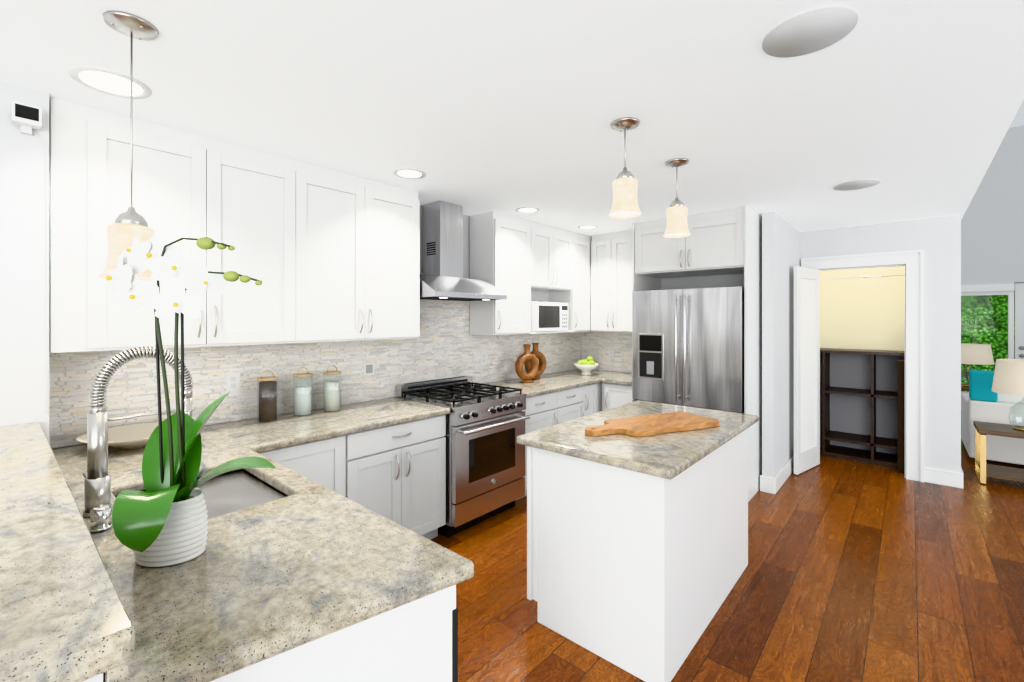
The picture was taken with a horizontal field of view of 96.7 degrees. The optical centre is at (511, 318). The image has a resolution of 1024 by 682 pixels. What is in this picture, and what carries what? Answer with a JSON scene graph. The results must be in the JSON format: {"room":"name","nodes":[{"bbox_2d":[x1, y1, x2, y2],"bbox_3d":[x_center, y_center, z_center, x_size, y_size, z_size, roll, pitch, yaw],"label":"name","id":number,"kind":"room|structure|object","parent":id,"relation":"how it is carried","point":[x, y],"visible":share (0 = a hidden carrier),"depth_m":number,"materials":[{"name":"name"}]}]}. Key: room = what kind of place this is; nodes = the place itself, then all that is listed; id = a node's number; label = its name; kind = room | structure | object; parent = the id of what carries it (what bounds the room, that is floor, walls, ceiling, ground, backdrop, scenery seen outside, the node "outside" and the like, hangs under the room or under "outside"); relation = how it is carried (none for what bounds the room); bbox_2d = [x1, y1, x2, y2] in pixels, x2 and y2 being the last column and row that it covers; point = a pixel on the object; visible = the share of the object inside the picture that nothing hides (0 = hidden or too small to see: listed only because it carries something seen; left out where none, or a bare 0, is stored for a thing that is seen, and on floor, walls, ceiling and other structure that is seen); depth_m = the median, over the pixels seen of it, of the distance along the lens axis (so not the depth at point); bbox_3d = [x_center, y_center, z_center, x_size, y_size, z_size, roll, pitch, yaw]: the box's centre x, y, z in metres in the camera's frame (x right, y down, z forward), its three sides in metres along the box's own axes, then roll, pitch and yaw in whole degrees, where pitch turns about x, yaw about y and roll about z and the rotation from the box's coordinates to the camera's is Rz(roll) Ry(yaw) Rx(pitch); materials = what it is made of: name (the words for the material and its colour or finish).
{"room":"kitchen","nodes":[
{"label":"kitchen","id":0,"kind":"room"},
{"bbox_2d":[0,80,48,441],"bbox_3d":[-3.068,0.292,0.795,0.335,2.440,3.155,0,0,41],"label":"wall","id":1,"kind":"structure","parent":0,"point":[22,278],"depth_m":1.82,"materials":[{"name":"white paint"}]},
{"bbox_2d":[84,673,102,681],"bbox_3d":[-1.314,0.987,1.150,1.833,1.050,0.200,0,0,41],"label":"wall","id":2,"kind":"structure","parent":0,"point":[98,678],"depth_m":0.62,"materials":[{"name":"white paint"}]},
{"bbox_2d":[0,422,134,681],"bbox_3d":[-1.350,0.438,1.067,1.887,0.045,0.428,0,0,41],"label":"bar","id":3,"kind":"object","parent":2,"relation":"on","point":[64,617],"visible":1,"depth_m":0.71,"materials":[{"name":"stone"}]},
{"bbox_2d":[52,205,576,448],"bbox_3d":[-1.703,0.292,2.700,0.120,2.440,7.820,0,0,41],"label":"wall","id":4,"kind":"structure","parent":0,"point":[466,246],"depth_m":4.07,"materials":[{"name":"white paint"}]},
{"bbox_2d":[49,96,308,352],"bbox_3d":[-1.673,-0.392,2.380,0.317,1.068,1.058,0,0,41],"label":"upper cabinet","id":5,"kind":"object","parent":4,"relation":"attached to","point":[186,184],"depth_m":2.20,"materials":[{"name":"white wood"}]},
{"bbox_2d":[49,299,581,448],"bbox_3d":[-0.652,0.206,3.799,0.010,0.788,4.538,0,0,41],"label":"backsplash","id":6,"kind":"structure","parent":4,"relation":"attached to","point":[444,344],"depth_m":2.94,"materials":[{"name":"stone"}]},
{"bbox_2d":[226,372,239,392],"bbox_3d":[-1.633,0.372,2.666,0.005,0.116,0.072,0,0,41],"label":"electrical outlet","id":7,"kind":"object","parent":6,"relation":"attached to","point":[232,381],"visible":1,"depth_m":2.67,"materials":[{"name":"white plastic"}]},
{"bbox_2d":[364,362,373,375],"bbox_3d":[-1.047,0.367,3.335,0.006,0.090,0.080,0,0,41],"label":"electrical outlet","id":8,"kind":"object","parent":6,"relation":"attached to","point":[368,368],"visible":1,"depth_m":3.33,"materials":[{"name":"white plastic"}]},
{"bbox_2d":[481,352,486,364],"bbox_3d":[-0.263,0.367,4.231,0.005,0.116,0.072,0,0,41],"label":"electrical outlet","id":9,"kind":"object","parent":6,"relation":"attached to","point":[483,358],"visible":1,"depth_m":4.23,"materials":[{"name":"white plastic"}]},
{"bbox_2d":[309,163,419,342],"bbox_3d":[-1.095,-0.392,3.040,0.317,1.068,0.949,0,0,41],"label":"upper cabinet","id":10,"kind":"object","parent":4,"relation":"attached to","point":[323,254],"depth_m":2.94,"materials":[{"name":"white wood"}]},
{"bbox_2d":[420,200,506,300],"bbox_3d":[-0.470,-0.540,3.635,0.476,0.772,0.756,0,0,41],"label":"range hood","id":11,"kind":"object","parent":4,"relation":"attached to","point":[441,277],"visible":0.96,"depth_m":3.62,"materials":[{"name":"silver metal"}]},
{"bbox_2d":[470,211,537,334],"bbox_3d":[-0.079,-0.392,4.200,0.317,1.068,0.555,0,0,41],"label":"upper cabinet","id":12,"kind":"object","parent":4,"relation":"attached to","point":[522,264],"depth_m":4.04,"materials":[{"name":"white wood"}]},
{"bbox_2d":[538,223,573,290],"bbox_3d":[0.290,-0.612,4.623,0.317,0.628,0.700,0,0,41],"label":"upper cabinet","id":13,"kind":"object","parent":4,"relation":"attached to","point":[555,244],"depth_m":4.56,"materials":[{"name":"white wood"}]},
{"bbox_2d":[542,232,591,332],"bbox_3d":[0.613,-0.392,4.991,0.317,1.068,0.410,0,0,41],"label":"upper cabinet","id":14,"kind":"object","parent":4,"relation":"attached to","point":[578,300],"depth_m":4.91,"materials":[{"name":"white wood"}]},
{"bbox_2d":[531,302,567,331],"bbox_3d":[0.295,-0.021,4.613,0.307,0.284,0.530,0,0,41],"label":"microwave","id":15,"kind":"object","parent":14,"relation":"in","point":[549,316],"visible":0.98,"depth_m":4.46,"materials":[{"name":"white plastic"}]},
{"bbox_2d":[0,0,1023,235],"bbox_3d":[0.131,-1.103,2.244,3.480,0.350,9.550,0,0,41],"label":"ceiling","id":16,"kind":"structure","parent":0,"point":[475,107],"depth_m":1.87,"materials":[{"name":"white paint"}]},
{"bbox_2d":[68,66,151,98],"bbox_3d":[-1.571,-0.923,1.788,0.246,0.007,0.246,0,0,41],"label":"recessed light","id":17,"kind":"object","parent":16,"relation":"in","point":[108,81],"visible":0.98,"depth_m":1.77,"materials":[{"name":"white plastic"}]},
{"bbox_2d":[99,11,158,279],"bbox_3d":[-1.201,-0.528,1.437,0.152,0.798,0.152,0,0,41],"label":"pendant light","id":18,"kind":"object","parent":16,"relation":"hanging from","point":[127,227],"visible":0.83,"depth_m":1.41,"materials":[{"name":"beige glass"}]},
{"bbox_2d":[393,168,425,178],"bbox_3d":[-0.653,-0.923,2.898,0.206,0.007,0.206,0,0,41],"label":"recessed light","id":19,"kind":"object","parent":16,"relation":"in","point":[410,173],"visible":1,"depth_m":2.89,"materials":[{"name":"white plastic"}]},
{"bbox_2d":[516,207,539,212],"bbox_3d":[0.133,-0.923,3.871,0.206,0.007,0.206,0,0,41],"label":"recessed light","id":20,"kind":"object","parent":16,"relation":"in","point":[527,210],"visible":0.96,"depth_m":3.86,"materials":[{"name":"white plastic"}]},
{"bbox_2d":[577,225,597,228],"bbox_3d":[0.765,-0.923,4.593,0.206,0.007,0.206,0,0,41],"label":"recessed light","id":21,"kind":"object","parent":16,"relation":"in","point":[587,227],"visible":1,"depth_m":4.59,"materials":[{"name":"white plastic"}]},
{"bbox_2d":[609,117,641,217],"bbox_3d":[0.537,-0.710,2.162,0.152,0.432,0.152,0,0,41],"label":"pendant light","id":22,"kind":"object","parent":16,"relation":"hanging from","point":[625,184],"visible":1,"depth_m":2.12,"materials":[{"name":"beige glass"}]},
{"bbox_2d":[664,158,690,237],"bbox_3d":[0.976,-0.710,2.694,0.152,0.432,0.152,0,0,41],"label":"pendant light","id":23,"kind":"object","parent":16,"relation":"hanging from","point":[676,218],"visible":1,"depth_m":2.65,"materials":[{"name":"beige glass"}]},
{"bbox_2d":[762,5,857,57],"bbox_3d":[0.958,-0.923,1.474,0.260,0.006,0.260,0,0,41],"label":"ceiling vent","id":24,"kind":"object","parent":16,"relation":"in","point":[809,31],"visible":1,"depth_m":1.46,"materials":[{"name":"white"}]},
{"bbox_2d":[833,179,880,190],"bbox_3d":[2.378,-0.923,3.141,0.260,0.006,0.260,0,0,41],"label":"ceiling vent","id":25,"kind":"object","parent":16,"relation":"in","point":[856,184],"visible":0.98,"depth_m":3.12,"materials":[{"name":"white"}]},
{"bbox_2d":[593,274,743,372],"bbox_3d":[1.638,0.292,4.892,2.020,2.440,0.120,0,0,41],"label":"wall","id":26,"kind":"structure","parent":0,"point":[730,280],"depth_m":4.57,"materials":[{"name":"white paint"}]},
{"bbox_2d":[582,331,631,372],"bbox_3d":[1.209,0.371,5.178,0.972,0.457,0.010,0,0,41],"label":"backsplash","id":27,"kind":"structure","parent":26,"relation":"attached to","point":[595,346],"depth_m":5.25,"materials":[{"name":"stone"}]},
{"bbox_2d":[609,346,613,355],"bbox_3d":[1.142,0.372,5.227,0.072,0.116,0.005,0,0,41],"label":"electrical outlet","id":28,"kind":"object","parent":27,"relation":"attached to","point":[611,350],"visible":1,"depth_m":5.22,"materials":[{"name":"white plastic"}]},
{"bbox_2d":[591,230,631,331],"bbox_3d":[1.209,-0.392,4.935,0.648,1.068,0.352,0,0,41],"label":"upper cabinet","id":29,"kind":"object","parent":26,"relation":"attached to","point":[611,282],"visible":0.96,"depth_m":4.87,"materials":[{"name":"white wood"}]},
{"bbox_2d":[431,438,1023,681],"bbox_3d":[3.274,1.542,2.450,8.300,0.060,14.000,0,0,41],"label":"floor","id":30,"kind":"structure","parent":0,"point":[854,571],"depth_m":2.50,"materials":[{"name":"brown wood"}]},
{"bbox_2d":[259,432,362,505],"bbox_3d":[-1.313,1.078,2.571,0.607,0.868,0.619,0,0,41],"label":"base cabinet","id":31,"kind":"object","parent":30,"relation":"on","point":[335,463],"depth_m":2.50,"materials":[{"name":"white wood"}]},
{"bbox_2d":[211,469,457,681],"bbox_3d":[-0.918,1.078,1.395,1.542,0.868,0.629,0,0,41],"label":"base cabinet","id":32,"kind":"object","parent":30,"relation":"on","point":[415,641],"visible":0.19,"depth_m":1.01,"materials":[{"name":"white wood"}]},
{"bbox_2d":[52,424,473,681],"bbox_3d":[-1.117,0.622,1.603,2.177,0.040,0.690,0,0,41],"label":"countertop","id":33,"kind":"structure","parent":32,"relation":"on","point":[305,561],"depth_m":1.08,"materials":[{"name":"stone"}]},
{"bbox_2d":[89,504,112,532],"bbox_3d":[-1.178,0.570,1.304,0.052,0.062,0.052,0,0,41],"label":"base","id":34,"kind":"object","parent":33,"relation":"on","point":[100,518],"visible":1,"depth_m":1.29,"materials":[{"name":"silver metal"}]},
{"bbox_2d":[76,422,157,449],"bbox_3d":[-1.784,0.567,2.160,0.414,0.068,0.414,0,0,41],"label":"platter","id":35,"kind":"object","parent":33,"relation":"on","point":[130,436],"visible":0.69,"depth_m":2.21,"materials":[{"name":"beige ceramic"}]},
{"bbox_2d":[83,346,195,517],"bbox_3d":[-1.233,0.344,1.513,0.137,0.512,0.290,0,0,41],"label":"faucet","id":36,"kind":"object","parent":33,"relation":"on","point":[97,484],"visible":0.83,"depth_m":1.40,"materials":[{"name":"silver metal"}]},
{"bbox_2d":[106,235,275,566],"bbox_3d":[-0.838,0.192,1.175,0.320,0.818,0.318,0,0,41],"label":"orchid","id":37,"kind":"object","parent":33,"relation":"on","point":[161,520],"visible":1,"depth_m":1.15,"materials":[{"name":"plant"}]},
{"bbox_2d":[145,469,286,518],"bbox_3d":[-1.084,0.743,1.600,0.580,0.197,0.460,0,0,41],"label":"sink","id":38,"kind":"object","parent":33,"relation":"in","point":[231,491],"depth_m":1.69,"materials":[{"name":"silver metal"}]},
{"bbox_2d":[363,415,445,539],"bbox_3d":[-0.937,1.078,3.001,0.607,0.868,0.798,0,0,41],"label":"base cabinet","id":39,"kind":"object","parent":30,"relation":"on","point":[396,473],"depth_m":2.87,"materials":[{"name":"white wood"}]},
{"bbox_2d":[220,397,449,448],"bbox_3d":[-1.057,0.622,2.824,0.660,0.040,1.228,0,0,41],"label":"countertop","id":40,"kind":"structure","parent":39,"relation":"on","point":[288,430],"depth_m":2.67,"materials":[{"name":"stone"}]},
{"bbox_2d":[257,370,277,422],"bbox_3d":[-1.440,0.452,2.682,0.112,0.298,0.112,0,0,41],"label":"canister","id":41,"kind":"object","parent":40,"relation":"on","point":[267,388],"visible":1,"depth_m":2.65,"materials":[{"name":"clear glass"}]},
{"bbox_2d":[293,367,312,415],"bbox_3d":[-1.313,0.452,2.857,0.112,0.298,0.112,0,0,41],"label":"canister","id":42,"kind":"object","parent":40,"relation":"on","point":[303,400],"visible":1,"depth_m":2.82,"materials":[{"name":"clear glass"}]},
{"bbox_2d":[323,365,340,411],"bbox_3d":[-1.180,0.452,2.987,0.112,0.298,0.112,0,0,41],"label":"canister","id":43,"kind":"object","parent":40,"relation":"on","point":[332,396],"visible":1,"depth_m":2.95,"materials":[{"name":"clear glass"}]},
{"bbox_2d":[396,375,529,537],"bbox_3d":[-0.365,1.009,3.542,0.744,1.006,0.754,0,0,41],"label":"range","id":44,"kind":"object","parent":30,"relation":"on","point":[485,461],"visible":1,"depth_m":3.32,"materials":[{"name":"silver metal"}]},
{"bbox_2d":[515,390,562,500],"bbox_3d":[0.027,1.078,4.102,0.607,0.868,0.578,0,0,41],"label":"base cabinet","id":45,"kind":"object","parent":30,"relation":"on","point":[542,411],"depth_m":3.91,"materials":[{"name":"white wood"}]},
{"bbox_2d":[473,369,631,397],"bbox_3d":[0.587,0.622,4.468,0.968,0.040,1.873,0,0,41],"label":"countertop","id":46,"kind":"structure","parent":45,"relation":"on","point":[554,382],"depth_m":4.44,"materials":[{"name":"stone"}]},
{"bbox_2d":[515,344,538,382],"bbox_3d":[0.143,0.421,4.301,0.260,0.358,0.088,0,0,-38],"label":"ring vase","id":47,"kind":"object","parent":46,"relation":"on","point":[534,369],"visible":1,"depth_m":4.27,"materials":[{"name":"brown ceramic"}]},
{"bbox_2d":[524,343,545,378],"bbox_3d":[0.235,0.421,4.565,0.260,0.358,0.088,0,0,-38],"label":"ring vase","id":48,"kind":"object","parent":46,"relation":"on","point":[540,356],"visible":0.79,"depth_m":4.54,"materials":[{"name":"brown ceramic"}]},
{"bbox_2d":[574,356,597,374],"bbox_3d":[0.801,0.502,4.907,0.264,0.197,0.264,0,0,41],"label":"apple bowl","id":49,"kind":"object","parent":46,"relation":"on","point":[587,365],"visible":1,"depth_m":4.84,"materials":[{"name":"white ceramic"}]},
{"bbox_2d":[563,385,586,421],"bbox_3d":[0.318,1.078,4.434,0.607,0.868,0.557,0,0,41],"label":"base cabinet","id":50,"kind":"object","parent":30,"relation":"on","point":[574,399],"depth_m":4.29,"materials":[{"name":"white wood"}]},
{"bbox_2d":[587,383,598,414],"bbox_3d":[0.527,1.078,4.672,0.607,0.868,0.333,0,0,41],"label":"base cabinet","id":51,"kind":"object","parent":30,"relation":"on","point":[593,389],"depth_m":4.55,"materials":[{"name":"white wood"}]},
{"bbox_2d":[599,382,631,411],"bbox_3d":[1.236,1.078,4.742,0.353,0.868,0.607,0,0,41],"label":"base cabinet","id":52,"kind":"object","parent":30,"relation":"on","point":[611,395],"depth_m":4.55,"materials":[{"name":"white wood"}]},
{"bbox_2d":[527,428,747,681],"bbox_3d":[0.763,1.073,2.545,0.705,0.878,1.285,0,0,41],"label":"kitchen island","id":53,"kind":"object","parent":30,"relation":"on","point":[637,574],"visible":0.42,"depth_m":2.07,"materials":[{"name":"white wood"}]},
{"bbox_2d":[517,400,758,479],"bbox_3d":[0.770,0.612,2.549,0.800,0.040,1.370,0,0,41],"label":"island countertop","id":54,"kind":"structure","parent":53,"relation":"on","point":[670,455],"depth_m":2.21,"materials":[{"name":"stone"}]},
{"bbox_2d":[585,412,718,436],"bbox_3d":[0.741,0.577,2.478,0.796,0.028,0.300,0,0,-24],"label":"cutting board","id":55,"kind":"object","parent":54,"relation":"on","point":[646,425],"visible":1,"depth_m":2.42,"materials":[{"name":"brown wood"}]},
{"bbox_2d":[632,286,743,412],"bbox_3d":[1.704,0.625,4.239,0.956,1.775,0.756,0,0,41],"label":"fridge","id":56,"kind":"object","parent":30,"relation":"on","point":[688,347],"visible":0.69,"depth_m":3.95,"materials":[{"name":"grey metal"}]},
{"bbox_2d":[632,205,761,501],"bbox_3d":[1.739,0.293,4.279,1.010,2.438,0.665,0,0,41],"label":"cabinet","id":57,"kind":"object","parent":30,"relation":"on","point":[725,242],"visible":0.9,"depth_m":3.96,"materials":[{"name":"white wood"}]},
{"bbox_2d":[820,348,904,467],"bbox_3d":[3.839,0.927,4.890,1.085,1.170,0.415,0,0,41],"label":"closet shelving","id":58,"kind":"object","parent":30,"relation":"on","point":[873,456],"visible":0.58,"depth_m":4.91,"materials":[{"name":"brown wood"}]},
{"bbox_2d":[898,360,904,473],"bbox_3d":[3.937,0.962,4.425,0.285,1.100,0.145,0,0,41],"label":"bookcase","id":59,"kind":"object","parent":30,"relation":"on","point":[901,416],"visible":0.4,"depth_m":4.45,"materials":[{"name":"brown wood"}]},
{"bbox_2d":[961,383,968,390],"bbox_3d":[6.549,1.237,6.494,0.700,0.550,0.600,0,0,41],"label":"side table","id":60,"kind":"object","parent":30,"relation":"on","point":[964,388],"depth_m":6.34,"materials":[{"name":"brown wood"}]},
{"bbox_2d":[961,343,993,386],"bbox_3d":[6.526,0.661,6.514,0.520,0.600,0.520,0,0,41],"label":"table lamp","id":61,"kind":"object","parent":60,"relation":"on","point":[979,354],"visible":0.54,"depth_m":6.31,"materials":[{"name":"beige fabric"}]},
{"bbox_2d":[961,370,1023,464],"bbox_3d":[5.931,1.027,4.377,2.240,0.970,0.960,0,0,41],"label":"sofa","id":62,"kind":"object","parent":30,"relation":"on","point":[981,401],"visible":0.65,"depth_m":4.67,"materials":[{"name":"white fabric"}]},
{"bbox_2d":[973,421,1023,484],"bbox_3d":[4.834,1.262,3.988,1.080,0.500,0.470,0,0,41],"label":"side table","id":63,"kind":"object","parent":30,"relation":"on","point":[983,470],"visible":1,"depth_m":4.16,"materials":[{"name":"brown wood"}]},
{"bbox_2d":[992,359,1023,430],"bbox_3d":[4.686,0.696,4.138,0.450,0.630,0.450,0,0,41],"label":"table lamp","id":64,"kind":"object","parent":63,"relation":"on","point":[1008,378],"visible":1,"depth_m":4.12,"materials":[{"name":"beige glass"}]},
{"bbox_2d":[762,211,799,477],"bbox_3d":[2.919,0.292,4.754,0.090,2.440,2.100,0,0,41],"label":"wall","id":65,"kind":"structure","parent":0,"point":[780,248],"depth_m":4.05,"materials":[{"name":"white paint"}]},
{"bbox_2d":[760,475,774,493],"bbox_3d":[2.222,1.442,3.958,0.120,0.140,0.015,0,0,41],"label":"baseboard","id":66,"kind":"structure","parent":65,"relation":"attached to","point":[767,484],"depth_m":3.95,"materials":[{"name":"white wood"}]},
{"bbox_2d":[774,455,793,493],"bbox_3d":[2.671,1.442,4.389,0.015,0.140,1.226,0,0,41],"label":"baseboard","id":67,"kind":"structure","parent":65,"relation":"attached to","point":[784,473],"depth_m":4.20,"materials":[{"name":"white wood"}]},
{"bbox_2d":[820,267,904,454],"bbox_3d":[4.019,0.292,5.100,1.110,2.440,0.130,0,0,41],"label":"wall","id":68,"kind":"structure","parent":0,"point":[863,313],"depth_m":5.10,"materials":[{"name":"beige paint"}]},
{"bbox_2d":[820,274,904,279],"bbox_3d":[3.799,-0.448,4.848,1.102,0.023,0.024,0,0,41],"label":"rail","id":69,"kind":"object","parent":68,"relation":"attached to","point":[871,276],"visible":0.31,"depth_m":4.87,"materials":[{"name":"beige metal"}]},
{"bbox_2d":[800,215,960,471],"bbox_3d":[3.587,0.292,4.515,1.230,2.440,0.120,0,0,41],"label":"wall","id":70,"kind":"structure","parent":0,"point":[938,240],"depth_m":4.17,"materials":[{"name":"white paint"}]},
{"bbox_2d":[794,266,819,474],"bbox_3d":[2.958,0.498,4.560,0.550,2.012,0.035,0,0,-37],"label":"closet door","id":71,"kind":"structure","parent":70,"relation":"in","point":[806,368],"depth_m":4.54,"materials":[{"name":"white wood"}]},
{"bbox_2d":[801,249,923,481],"bbox_3d":[3.490,0.434,4.579,0.970,2.155,0.152,0,0,41],"label":"trim","id":72,"kind":"structure","parent":70,"relation":"attached to","point":[911,262],"depth_m":4.27,"materials":[{"name":"white wood"}]},
{"bbox_2d":[924,467,962,488],"bbox_3d":[3.913,1.442,4.139,0.275,0.140,0.015,0,0,41],"label":"baseboard","id":73,"kind":"structure","parent":70,"relation":"attached to","point":[943,477],"depth_m":4.13,"materials":[{"name":"white wood"}]},
{"bbox_2d":[961,125,1023,291],"bbox_3d":[8.273,-0.738,6.793,6.500,4.500,0.120,0,0,41],"label":"wall","id":74,"kind":"structure","parent":0,"point":[992,236],"depth_m":7.21,"materials":[{"name":"white paint"}]},
{"bbox_2d":[961,284,1014,393],"bbox_3d":[7.368,0.482,7.551,1.300,2.060,0.110,0,0,41],"label":"window","id":75,"kind":"structure","parent":74,"relation":"in","point":[991,289],"depth_m":7.18,"materials":[{"name":"white"}]},
{"bbox_2d":[1015,283,1023,358],"bbox_3d":[8.205,0.477,6.814,0.910,2.070,0.087,0,0,41],"label":"door","id":76,"kind":"structure","parent":74,"relation":"in","point":[1019,320],"depth_m":7.08,"materials":[{"name":"white wood"}]},
{"label":"outside","id":77,"kind":"structure","parent":0,"visible":0},
{"bbox_2d":[961,282,1023,391],"bbox_3d":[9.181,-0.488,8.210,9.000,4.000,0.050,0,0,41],"label":"hedge","id":78,"kind":"object","parent":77,"point":[995,306],"depth_m":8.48,"materials":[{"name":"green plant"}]}
]}

